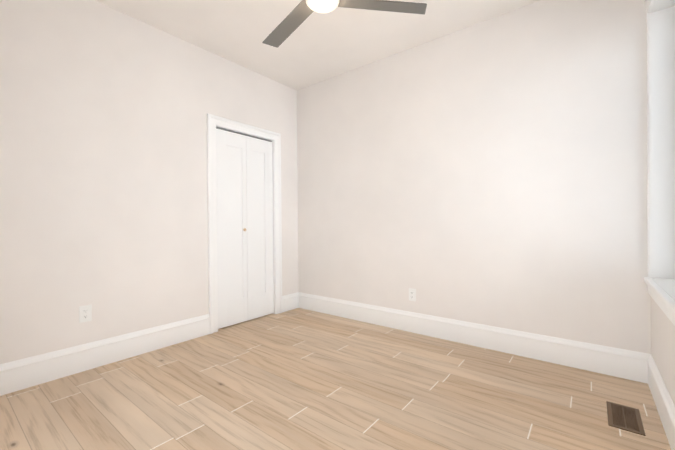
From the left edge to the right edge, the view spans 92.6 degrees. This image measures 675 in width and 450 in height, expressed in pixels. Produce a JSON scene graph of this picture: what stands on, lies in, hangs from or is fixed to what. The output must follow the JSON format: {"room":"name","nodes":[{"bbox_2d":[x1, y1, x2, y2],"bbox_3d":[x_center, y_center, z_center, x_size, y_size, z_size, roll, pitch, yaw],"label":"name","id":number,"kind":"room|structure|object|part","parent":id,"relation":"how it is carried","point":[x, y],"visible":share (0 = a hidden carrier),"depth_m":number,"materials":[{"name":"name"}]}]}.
{"room":"empty bedroom","nodes":[
{"label":"empty bedroom","id":0,"kind":"room"},
{"bbox_2d":[0,0,298,363],"bbox_3d":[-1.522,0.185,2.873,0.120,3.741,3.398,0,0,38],"label":"wall","id":1,"kind":"structure","parent":0,"point":[104,110],"depth_m":2.47,"materials":[{"name":"paint"}]},
{"bbox_2d":[79,305,91,322],"bbox_3d":[-1.842,0.649,2.357,0.009,0.120,0.075,0,0,38],"label":"electrical outlet","id":2,"kind":"object","parent":1,"relation":"attached to","point":[85,313],"visible":1,"depth_m":2.35,"materials":[{"name":"white plastic"}]},
{"bbox_2d":[0,314,209,395],"bbox_3d":[-1.825,0.965,2.366,0.022,0.192,1.911,0,0,38],"label":"baseboard","id":3,"kind":"structure","parent":1,"relation":"attached to","point":[21,374],"depth_m":2.38,"materials":[{"name":"paint"}]},
{"bbox_2d":[216,127,271,141],"bbox_3d":[-1.012,-0.972,3.506,0.032,0.021,0.734,0,0,38],"label":"track rail","id":4,"kind":"object","parent":1,"relation":"attached to","point":[243,134],"visible":0.36,"depth_m":3.48,"materials":[{"name":"silver metal"}]},
{"bbox_2d":[207,113,281,333],"bbox_3d":[-1.015,0.022,3.519,0.128,2.052,0.778,0,0,38],"label":"door frame","id":5,"kind":"structure","parent":1,"relation":"attached to","point":[273,206],"depth_m":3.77,"materials":[{"name":"paint"}]},
{"bbox_2d":[216,128,273,328],"bbox_3d":[-0.994,0.035,3.502,0.034,2.002,0.730,0,0,38],"label":"door","id":6,"kind":"structure","parent":1,"relation":"in","point":[231,226],"depth_m":3.46,"materials":[{"name":"paint"}]},
{"bbox_3d":[-0.880,0.034,3.646,0.034,2.002,0.364,0,0,38],"label":"bifold door panel","id":7,"kind":"part","parent":6,"relation":"part of","materials":[{"name":"white wood"}]},
{"bbox_2d":[95,0,539,89],"bbox_3d":[-0.469,-1.740,2.025,4.437,0.100,3.398,0,0,38],"label":"ceiling","id":8,"kind":"structure","parent":0,"point":[314,47],"depth_m":2.78,"materials":[{"name":"paint"}]},
{"bbox_2d":[262,0,426,47],"bbox_3d":[-0.204,-1.520,2.014,1.173,0.344,1.202,0,0,38],"label":"fan","id":9,"kind":"object","parent":8,"relation":"hanging from","point":[291,23],"visible":1,"depth_m":2.08,"materials":[{"name":"grey metal"}]},
{"bbox_3d":[-0.352,-1.401,2.277,0.615,0.021,0.250,0,0,38],"label":"blade","id":10,"kind":"part","parent":9,"relation":"part of","materials":[{"name":"grey"}]},
{"bbox_3d":[-0.092,-1.371,1.986,0.208,0.043,0.208,0,0,38],"label":"light globe","id":11,"kind":"part","parent":9,"relation":"part of","materials":[{"name":"white glass"}]},
{"bbox_3d":[0.284,-1.406,2.073,0.479,0.021,0.509,0,0,38],"label":"blade","id":12,"kind":"part","parent":9,"relation":"part of","materials":[{"name":"grey"}]},
{"bbox_2d":[0,308,670,449],"bbox_3d":[-0.446,1.101,2.038,4.437,0.100,3.398,0,0,38],"label":"floor","id":13,"kind":"structure","parent":0,"point":[299,379],"depth_m":1.94,"materials":[{"name":"brown wood"}]},
{"bbox_2d":[606,401,645,435],"bbox_3d":[1.541,1.032,1.732,0.140,0.006,0.280,0,0,38],"label":"floor vent","id":14,"kind":"object","parent":13,"relation":"in","point":[626,418],"visible":1,"depth_m":1.72,"materials":[{"name":"brown metal"}]},
{"bbox_2d":[297,0,650,353],"bbox_3d":[0.799,-0.335,3.128,3.217,2.741,0.120,0,0,38],"label":"wall","id":15,"kind":"structure","parent":0,"point":[491,172],"depth_m":2.65,"materials":[{"name":"paint"}]},
{"bbox_2d":[409,288,415,300],"bbox_3d":[0.723,0.675,3.117,0.075,0.120,0.009,0,0,38],"label":"electrical outlet","id":16,"kind":"object","parent":15,"relation":"attached to","point":[412,294],"visible":1,"depth_m":3.11,"materials":[{"name":"white plastic"}]},
{"bbox_2d":[296,292,643,382],"bbox_3d":[0.765,0.940,3.078,3.217,0.192,0.023,0,0,38],"label":"baseboard","id":17,"kind":"structure","parent":15,"relation":"attached to","point":[617,362],"depth_m":2.64,"materials":[{"name":"paint"}]},
{"bbox_2d":[651,297,674,404],"bbox_3d":[1.169,-0.328,0.753,0.300,2.741,3.398,0,0,38],"label":"wall","id":18,"kind":"structure","parent":0,"point":[663,340],"depth_m":1.73,"materials":[{"name":"paint"}]},
{"bbox_2d":[644,277,674,325],"bbox_3d":[1.808,0.398,1.605,0.314,0.112,1.038,0,0,38],"label":"window sill","id":19,"kind":"structure","parent":18,"relation":"attached to","point":[661,291],"depth_m":1.71,"materials":[{"name":"paint"}]},
{"bbox_2d":[644,353,674,449],"bbox_3d":[1.050,0.947,0.856,0.022,0.192,3.090,0,0,38],"label":"baseboard","id":20,"kind":"structure","parent":18,"relation":"attached to","point":[665,406],"depth_m":1.71,"materials":[{"name":"paint"}]},
{"bbox_2d":[645,0,674,278],"bbox_3d":[1.841,-0.553,1.645,0.304,1.788,1.057,0,0,38],"label":"window","id":21,"kind":"structure","parent":18,"relation":"in","point":[662,98],"depth_m":2.04,"materials":[{"name":"paint"}]}
]}

